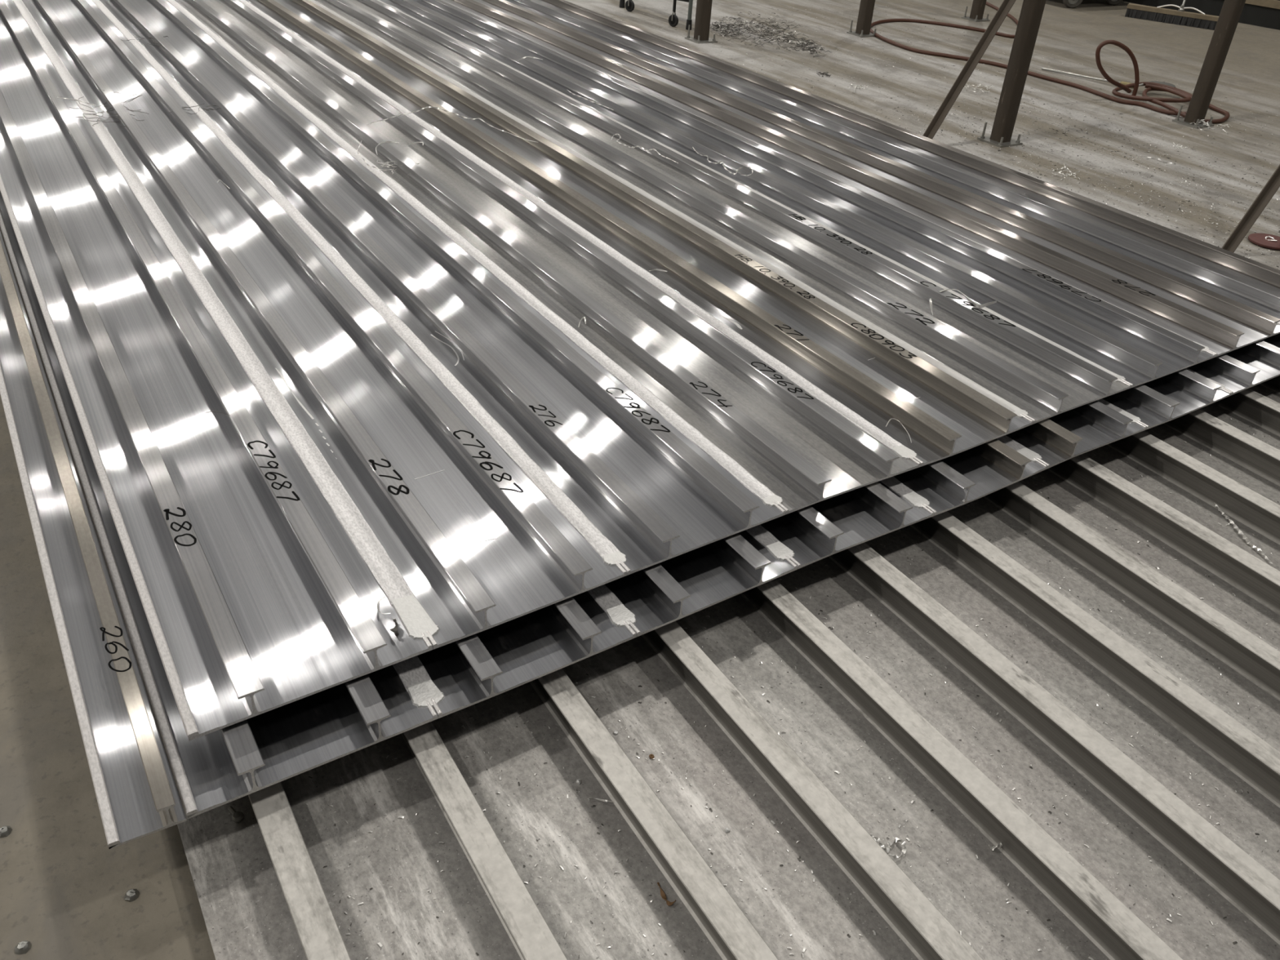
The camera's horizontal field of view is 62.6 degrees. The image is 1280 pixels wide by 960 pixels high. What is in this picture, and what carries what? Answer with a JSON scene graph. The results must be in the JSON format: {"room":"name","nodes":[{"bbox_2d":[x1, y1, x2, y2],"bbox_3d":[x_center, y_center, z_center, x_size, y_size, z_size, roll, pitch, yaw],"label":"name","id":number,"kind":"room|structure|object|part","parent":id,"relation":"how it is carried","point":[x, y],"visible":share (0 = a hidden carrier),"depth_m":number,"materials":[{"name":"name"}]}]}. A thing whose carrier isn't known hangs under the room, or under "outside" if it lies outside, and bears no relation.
{"room":"metal workshop","nodes":[
{"label":"metal workshop","id":0,"kind":"room"},
{"bbox_2d":[0,0,1279,959],"bbox_3d":[-5.272,-9.855,17.734,44.000,0.200,68.000,-16,38,-27],"label":"floor","id":1,"kind":"structure","parent":0,"point":[63,889],"depth_m":6.56,"materials":[{"name":"concrete"}]},
{"bbox_2d":[0,825,12,837],"bbox_3d":[-1.220,0.672,2.018,0.025,0.010,0.025,-2,34,-9],"label":"bolt","id":2,"kind":"object","parent":1,"relation":"on","point":[6,830],"visible":1,"depth_m":2.02,"materials":[{"name":"grey metal"}]},
{"bbox_2d":[13,940,31,954],"bbox_3d":[-1.072,0.809,1.826,0.026,0.010,0.027,-16,38,-27],"label":"bolt","id":3,"kind":"object","parent":1,"relation":"on","point":[23,947],"visible":1,"depth_m":1.82,"materials":[{"name":"grey metal"}]},
{"bbox_2d":[124,888,139,902],"bbox_3d":[-0.929,0.757,1.923,0.025,0.010,0.025,10,34,9],"label":"bolt","id":4,"kind":"object","parent":1,"relation":"on","point":[131,895],"visible":1,"depth_m":1.92,"materials":[{"name":"grey metal"}]},
{"bbox_2d":[619,0,693,30],"bbox_3d":[0.131,-4.573,9.358,0.115,0.870,1.110,-18,39,-30],"label":"stand","id":5,"kind":"object","parent":1,"relation":"on","point":[629,4],"visible":1,"depth_m":9.27,"materials":[{"name":"black metal"}]},
{"bbox_3d":[0.323,-4.422,9.059,0.027,0.730,0.028,-16,38,-27],"label":"leg","id":6,"kind":"part","parent":5,"relation":"part of","materials":[{"name":"paint"}]},
{"bbox_3d":[0.457,-4.347,9.005,0.034,0.780,0.036,-16,38,-27],"label":"leg","id":7,"kind":"part","parent":5,"relation":"part of","materials":[{"name":"grey paint"}]},
{"bbox_2d":[684,0,717,43],"bbox_3d":[0.609,-4.958,8.056,0.200,3.000,0.200,-16,38,-27],"label":"steel post","id":8,"kind":"object","parent":1,"relation":"on","point":[704,7],"visible":1,"depth_m":8.77,"materials":[{"name":"brown metal"}]},
{"bbox_3d":[0.515,-3.713,8.876,0.200,0.012,0.200,-16,38,-27],"label":"plate","id":9,"kind":"part","parent":8,"relation":"part of","materials":[{"name":"grey metal"}]},
{"bbox_2d":[710,12,831,57],"bbox_3d":[1.059,-3.909,9.119,0.831,0.143,1.540,-9,35,-19],"label":"heap","id":10,"kind":"object","parent":1,"relation":"on","point":[718,27],"visible":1,"depth_m":9.06,"materials":[{"name":"grey metal"}]},
{"bbox_2d":[816,71,830,76],"bbox_3d":[1.404,-3.111,8.050,0.094,0.031,0.180,-4,34,-12],"label":"scrap","id":11,"kind":"object","parent":1,"relation":"on","point":[820,73],"visible":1,"depth_m":8.05,"materials":[{"name":"grey metal"}]},
{"bbox_2d":[847,83,867,88],"bbox_3d":[1.593,-2.897,7.751,0.143,0.025,0.153,17,35,18],"label":"scrap","id":12,"kind":"object","parent":1,"relation":"on","point":[860,86],"visible":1,"depth_m":7.76,"materials":[{"name":"silver metal"}]},
{"bbox_2d":[846,0,876,37],"bbox_3d":[2.116,-5.301,8.750,0.200,3.000,0.200,-16,38,-27],"label":"steel post","id":13,"kind":"object","parent":1,"relation":"on","point":[864,21],"visible":1,"depth_m":9.47,"materials":[{"name":"metal"}]},
{"bbox_3d":[2.022,-4.056,9.570,0.200,0.012,0.200,-16,38,-27],"label":"plate","id":14,"kind":"part","parent":13,"relation":"part of","materials":[{"name":"grey metal"}]},
{"bbox_2d":[620,8,1279,266],"bbox_3d":[2.645,-2.807,7.750,4.011,0.006,7.103,-16,38,-27],"label":"chips","id":15,"kind":"object","parent":1,"relation":"on","point":[785,9],"visible":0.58,"depth_m":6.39,"materials":[{"name":"silver metal"}]},
{"bbox_2d":[961,0,990,22],"bbox_3d":[3.496,-5.916,9.844,0.200,3.000,0.200,-16,38,-27],"label":"steel post","id":16,"kind":"object","parent":1,"relation":"on","point":[978,6],"visible":1,"depth_m":10.59,"materials":[{"name":"brown metal"}]},
{"bbox_3d":[3.402,-4.671,10.664,0.200,0.012,0.200,-16,38,-27],"label":"plate","id":17,"kind":"part","parent":16,"relation":"part of","materials":[{"name":"grey metal"}]},
{"bbox_2d":[963,83,993,92],"bbox_3d":[2.553,-2.980,7.957,0.230,0.060,0.256,18,36,20],"label":"scrap","id":18,"kind":"object","parent":1,"relation":"on","point":[966,86],"visible":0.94,"depth_m":7.96,"materials":[{"name":"silver metal"}]},
{"bbox_2d":[977,0,1046,147],"bbox_3d":[2.399,-3.416,5.920,0.200,3.000,0.200,-16,38,-27],"label":"steel post","id":19,"kind":"object","parent":1,"relation":"on","point":[1032,11],"visible":1,"depth_m":6.49,"materials":[{"name":"metal"}]},
{"bbox_2d":[923,0,1015,138],"bbox_3d":[1.996,-2.528,6.329,0.674,1.042,0.100,-16,38,-27],"label":"brace","id":20,"kind":"object","parent":19,"relation":"attached to","point":[1005,7],"visible":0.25,"depth_m":6.36,"materials":[{"name":"metal"}]},
{"bbox_3d":[2.305,-2.171,6.740,0.200,0.012,0.200,-16,38,-27],"label":"plate","id":21,"kind":"part","parent":19,"relation":"part of","materials":[{"name":"grey metal"}]},
{"bbox_2d":[870,1,1230,123],"bbox_3d":[3.125,-4.136,9.430,1.962,0.444,5.131,-1,34,-8],"label":"air hose","id":22,"kind":"object","parent":1,"relation":"on","point":[1187,96],"visible":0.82,"depth_m":8.03,"materials":[{"name":"brown rubber"}]},
{"bbox_2d":[1052,164,1079,179],"bbox_3d":[2.521,-1.816,6.198,0.200,0.045,0.197,-16,38,-27],"label":"scrap","id":23,"kind":"object","parent":1,"relation":"on","point":[1065,167],"visible":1,"depth_m":6.18,"materials":[{"name":"silver metal"}]},
{"bbox_2d":[1062,0,1122,8],"bbox_3d":[5.050,-5.712,12.200,1.283,0.270,1.100,-16,38,-27],"label":"trolley","id":24,"kind":"object","parent":1,"relation":"on","point":[1068,3],"visible":1,"depth_m":11.69,"materials":[{"name":"rubber"}]},
{"bbox_2d":[1041,67,1143,88],"bbox_3d":[3.651,-3.257,8.477,0.100,0.078,0.878,-22,41,-34],"label":"wand","id":25,"kind":"object","parent":1,"relation":"on","point":[1042,68],"visible":0.65,"depth_m":8.54,"materials":[{"name":"grey metal"}]},
{"bbox_2d":[1139,155,1174,164],"bbox_3d":[3.249,-2.015,6.611,0.224,0.015,0.033,29,41,32],"label":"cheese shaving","id":26,"kind":"object","parent":1,"relation":"on","point":[1157,158],"visible":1,"depth_m":6.61,"materials":[{"name":"silver metal"}]},
{"bbox_2d":[1149,80,1175,87],"bbox_3d":[4.236,-3.212,8.547,0.210,0.008,0.210,-16,38,-27],"label":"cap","id":27,"kind":"object","parent":1,"relation":"on","point":[1156,82],"visible":0.56,"depth_m":8.57,"materials":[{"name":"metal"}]},
{"bbox_2d":[1124,0,1218,30],"bbox_3d":[5.782,-5.509,10.872,0.818,1.479,0.784,-3,34,-11],"label":"push broom","id":28,"kind":"object","parent":1,"relation":"on","point":[1180,17],"visible":0.87,"depth_m":11.21,"materials":[{"name":"brown wood"}]},
{"bbox_2d":[1177,4,1184,11],"bbox_3d":[5.759,-5.013,11.183,0.060,0.060,0.060,-16,38,-27],"label":"socket","id":29,"kind":"object","parent":28,"relation":"attached to","point":[1181,8],"depth_m":11.17,"materials":[{"name":"grey metal"}]},
{"bbox_2d":[1168,142,1188,148],"bbox_3d":[3.529,-2.191,6.903,0.117,0.024,0.108,-16,38,-27],"label":"scrap","id":30,"kind":"object","parent":1,"relation":"on","point":[1173,142],"visible":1,"depth_m":6.90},
{"bbox_2d":[1122,0,1279,30],"bbox_3d":[6.756,-5.556,11.903,0.935,0.550,2.500,-24,43,-36],"label":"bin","id":31,"kind":"object","parent":1,"relation":"on","point":[1262,13],"visible":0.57,"depth_m":11.55,"materials":[{"name":"black metal"}]},
{"bbox_3d":[6.620,-5.244,11.481,0.035,0.075,1.900,-24,43,-36],"label":"timber rail","id":32,"kind":"part","parent":31,"relation":"part of","materials":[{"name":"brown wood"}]},
{"bbox_2d":[1171,0,1245,128],"bbox_3d":[4.031,-3.787,6.671,0.200,3.000,0.200,-16,38,-27],"label":"steel post","id":33,"kind":"object","parent":1,"relation":"on","point":[1231,11],"visible":0.98,"depth_m":7.24,"materials":[{"name":"brown metal"}]},
{"bbox_3d":[3.937,-2.542,7.491,0.200,0.012,0.200,-16,38,-27],"label":"plate","id":34,"kind":"part","parent":33,"relation":"part of","materials":[{"name":"grey metal"}]},
{"bbox_2d":[1190,119,1232,133],"bbox_3d":[3.987,-2.522,7.420,0.347,0.068,0.232,26,39,29],"label":"scrap","id":35,"kind":"object","parent":1,"relation":"on","point":[1203,122],"visible":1,"depth_m":7.41,"materials":[{"name":"silver metal"}]},
{"bbox_2d":[1248,233,1279,249],"bbox_3d":[3.235,-1.228,5.395,0.210,0.027,0.210,-16,38,-27],"label":"disc","id":36,"kind":"object","parent":1,"relation":"on","point":[1264,240],"visible":1,"depth_m":5.38,"materials":[{"name":"red metal"}]},
{"bbox_3d":[1.635,0.567,2.470,4.700,0.050,0.100,-16,38,-27],"label":"bearer","id":37,"kind":"object","parent":1,"relation":"on","visible":0},
{"bbox_2d":[68,375,1279,959],"bbox_3d":[-1.246,-2.193,6.199,4.596,0.094,11.880,-16,38,-27],"label":"sheet","id":38,"kind":"object","parent":37,"relation":"on","point":[264,891],"visible":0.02,"depth_m":2.16,"materials":[{"name":"grey metal"}]},
{"bbox_2d":[227,806,244,822],"bbox_3d":[-0.773,0.638,2.014,0.023,0.016,0.040,-16,38,-27],"label":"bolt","id":39,"kind":"object","parent":38,"relation":"on","point":[237,816],"visible":1,"depth_m":2.00,"materials":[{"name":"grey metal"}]},
{"bbox_2d":[575,778,581,784],"bbox_3d":[-0.124,0.612,2.138,0.011,0.006,0.011,20,36,22],"label":"crumb","id":40,"kind":"object","parent":38,"relation":"on","point":[578,780],"visible":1,"depth_m":2.13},
{"bbox_2d":[589,796,613,802],"bbox_3d":[-0.077,0.637,2.094,0.050,0.011,0.008,10,34,8],"label":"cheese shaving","id":41,"kind":"object","parent":38,"relation":"on","point":[599,799],"visible":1,"depth_m":2.09,"materials":[{"name":"silver metal"}]},
{"bbox_2d":[648,753,654,759],"bbox_3d":[0.024,0.579,2.204,0.012,0.006,0.010,25,38,28],"label":"crumb","id":42,"kind":"object","parent":38,"relation":"on","point":[651,756],"visible":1,"depth_m":2.20,"materials":[{"name":"brown"}]},
{"bbox_2d":[657,882,675,906],"bbox_3d":[0.044,0.759,1.928,0.017,0.008,0.052,-22,42,-34],"label":"scrap","id":43,"kind":"object","parent":38,"relation":"on","point":[662,893],"visible":1,"depth_m":1.92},
{"bbox_2d":[724,827,729,832],"bbox_3d":[0.171,0.685,2.060,0.011,0.006,0.010,-3,34,-11],"label":"crumb","id":44,"kind":"object","parent":38,"relation":"on","point":[726,830],"visible":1,"depth_m":2.06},
{"bbox_2d":[299,391,1279,959],"bbox_3d":[0.990,0.334,2.688,3.610,0.004,2.004,-16,38,-27],"label":"chips","id":45,"kind":"object","parent":38,"relation":"on","point":[764,693],"visible":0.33,"depth_m":2.15,"materials":[{"name":"silver metal"}]},
{"bbox_2d":[869,834,906,857],"bbox_3d":[0.485,0.707,2.052,0.053,0.017,0.074,-16,38,-27],"label":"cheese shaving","id":46,"kind":"object","parent":38,"relation":"on","point":[895,840],"visible":0.94,"depth_m":2.05,"materials":[{"name":"silver metal"}]},
{"bbox_2d":[988,842,1002,850],"bbox_3d":[0.698,0.717,2.060,0.031,0.016,0.015,-9,36,-20],"label":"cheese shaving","id":47,"kind":"object","parent":38,"relation":"on","point":[999,845],"visible":1,"depth_m":2.06,"materials":[{"name":"silver metal"}]},
{"bbox_2d":[1214,502,1273,565],"bbox_3d":[1.736,0.147,3.049,0.020,0.015,0.321,1,33,-6],"label":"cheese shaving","id":48,"kind":"object","parent":38,"relation":"on","point":[1244,537],"visible":1,"depth_m":3.02,"materials":[{"name":"silver metal"}]},
{"bbox_3d":[-1.464,-2.300,6.213,4.190,0.042,0.070,-16,38,-27],"label":"batten","id":49,"kind":"object","parent":38,"relation":"on","visible":0},
{"bbox_2d":[0,191,1279,848],"bbox_3d":[-1.881,-2.622,6.555,4.541,0.064,10.905,-16,38,-27],"label":"sheet","id":50,"kind":"object","parent":49,"relation":"on","point":[224,766],"depth_m":2.37,"materials":[{"name":"silver metal"}]},
{"bbox_3d":[-3.710,-2.109,5.574,0.125,0.053,10.904,-16,38,-28],"label":"aluminium strip","id":51,"kind":"part","parent":50,"relation":"part of","materials":[{"name":"silver metal"}]},
{"bbox_2d":[0,0,1279,741],"bbox_3d":[-1.842,-2.774,6.672,4.459,0.064,10.938,-16,38,-27],"label":"sheet","id":52,"kind":"object","parent":50,"relation":"on","point":[423,417],"visible":1,"depth_m":3.63,"materials":[{"name":"grey metal"}]},
{"bbox_2d":[57,97,94,105],"bbox_3d":[-2.699,-1.821,5.055,0.241,0.012,0.024,16,35,17],"label":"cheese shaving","id":53,"kind":"object","parent":52,"relation":"on","point":[58,97],"visible":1,"depth_m":5.05,"materials":[{"name":"silver metal"}]},
{"bbox_2d":[69,89,203,127],"bbox_3d":[-2.516,-1.812,5.120,0.527,0.051,0.531,20,36,22],"label":"knot","id":54,"kind":"object","parent":52,"relation":"on","point":[102,112],"visible":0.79,"depth_m":5.07,"materials":[{"name":"silver metal"}]},
{"bbox_2d":[121,35,168,45],"bbox_3d":[-3.008,-2.694,6.432,0.299,0.019,0.195,9,34,7],"label":"knot","id":55,"kind":"object","parent":52,"relation":"on","point":[138,36],"visible":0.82,"depth_m":6.41,"materials":[{"name":"silver metal"}]},
{"bbox_2d":[186,105,221,114],"bbox_3d":[-2.186,-1.850,5.236,0.192,0.028,0.121,-16,38,-27],"label":"knot","id":56,"kind":"object","parent":52,"relation":"on","point":[212,105],"visible":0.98,"depth_m":5.25,"materials":[{"name":"silver metal"}]},
{"bbox_2d":[204,410,230,415],"bbox_3d":[-1.100,-0.176,2.749,0.067,0.006,0.016,6,33,2],"label":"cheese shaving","id":57,"kind":"object","parent":52,"relation":"on","point":[212,411],"visible":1,"depth_m":2.75,"materials":[{"name":"silver metal"}]},
{"bbox_2d":[355,140,382,173],"bbox_3d":[-1.207,-1.424,4.625,0.055,0.013,0.454,-10,36,-21],"label":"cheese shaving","id":58,"kind":"object","parent":52,"relation":"on","point":[358,153],"visible":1,"depth_m":4.58,"materials":[{"name":"silver metal"}]},
{"bbox_2d":[377,595,391,613],"bbox_3d":[-0.544,0.267,2.226,0.025,0.012,0.060,-8,35,-18],"label":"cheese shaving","id":59,"kind":"object","parent":52,"relation":"on","point":[380,599],"visible":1,"depth_m":2.22,"materials":[{"name":"silver metal"}]},
{"bbox_2d":[375,141,398,154],"bbox_3d":[-1.163,-1.496,4.739,0.073,0.012,0.226,12,34,11],"label":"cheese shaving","id":60,"kind":"object","parent":52,"relation":"on","point":[384,141],"visible":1,"depth_m":4.80,"materials":[{"name":"silver metal"}]},
{"bbox_2d":[390,618,399,636],"bbox_3d":[-0.509,0.306,2.175,0.017,0.019,0.049,-6,35,-15],"label":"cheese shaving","id":61,"kind":"object","parent":52,"relation":"on","point":[394,629],"visible":1,"depth_m":2.17,"materials":[{"name":"silver metal"}]},
{"bbox_2d":[377,160,418,174],"bbox_3d":[-1.067,-1.390,4.667,0.184,0.027,0.236,-16,38,-27],"label":"knot","id":62,"kind":"object","parent":52,"relation":"on","point":[385,163],"visible":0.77,"depth_m":4.68,"materials":[{"name":"silver metal"}]},
{"bbox_2d":[367,106,535,142],"bbox_3d":[-0.867,-1.755,5.165,0.831,0.019,0.435,7,33,4],"label":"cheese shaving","id":63,"kind":"object","parent":52,"relation":"on","point":[428,106],"visible":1,"depth_m":5.22,"materials":[{"name":"silver metal"}]},
{"bbox_2d":[517,56,542,61],"bbox_3d":[-0.689,-2.573,6.430,0.168,0.014,0.092,-16,38,-27],"label":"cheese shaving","id":64,"kind":"object","parent":52,"relation":"on","point":[526,56],"visible":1,"depth_m":6.47,"materials":[{"name":"silver metal"}]},
{"bbox_2d":[577,316,586,327],"bbox_3d":[-0.189,-0.516,3.458,0.023,0.012,0.074,4,33,0],"label":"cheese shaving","id":65,"kind":"object","parent":52,"relation":"on","point":[583,317],"visible":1,"depth_m":3.48,"materials":[{"name":"silver metal"}]},
{"bbox_2d":[567,89,613,110],"bbox_3d":[-0.280,-2.053,5.686,0.024,0.014,0.458,-19,40,-31],"label":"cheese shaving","id":66,"kind":"object","parent":52,"relation":"on","point":[567,90],"visible":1,"depth_m":5.69,"materials":[{"name":"silver metal"}]},
{"bbox_2d":[611,133,678,163],"bbox_3d":[0.012,-1.576,5.013,0.092,0.016,0.526,-22,42,-34],"label":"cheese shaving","id":67,"kind":"object","parent":52,"relation":"on","point":[615,134],"visible":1,"depth_m":5.03,"materials":[{"name":"silver metal"}]},
{"bbox_2d":[693,147,752,175],"bbox_3d":[0.385,-1.495,4.931,0.148,0.019,0.455,-16,38,-27],"label":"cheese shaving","id":68,"kind":"object","parent":52,"relation":"on","point":[693,148],"visible":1,"depth_m":4.86,"materials":[{"name":"silver metal"}]},
{"bbox_2d":[885,417,911,443],"bbox_3d":[0.740,-0.142,2.985,0.065,0.018,0.144,-16,38,-27],"label":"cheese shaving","id":69,"kind":"object","parent":52,"relation":"on","point":[892,418],"visible":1,"depth_m":3.01,"materials":[{"name":"silver metal"}]},
{"bbox_2d":[929,298,933,315],"bbox_3d":[1.003,-0.591,3.615,0.010,0.014,0.150,8,33,6],"label":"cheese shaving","id":70,"kind":"object","parent":52,"relation":"on","point":[931,301],"visible":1,"depth_m":3.64,"materials":[{"name":"silver metal"}]},
{"bbox_2d":[939,288,996,307],"bbox_3d":[1.161,-0.649,3.726,0.097,0.015,0.177,-25,43,-36],"label":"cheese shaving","id":71,"kind":"object","parent":52,"relation":"on","point":[966,296],"visible":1,"depth_m":3.69,"materials":[{"name":"silver metal"}]},
{"bbox_3d":[3.607,-2.534,4.718,0.200,3.000,0.200,-16,38,-27],"label":"steel post","id":72,"kind":"object","parent":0,"visible":0},
{"bbox_2d":[1222,164,1279,252],"bbox_3d":[3.198,-1.669,5.034,0.759,1.182,0.100,-16,38,-27],"label":"brace","id":73,"kind":"object","parent":72,"relation":"attached to","point":[1269,189],"visible":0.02,"depth_m":5.16,"materials":[{"name":"metal"}]}
]}

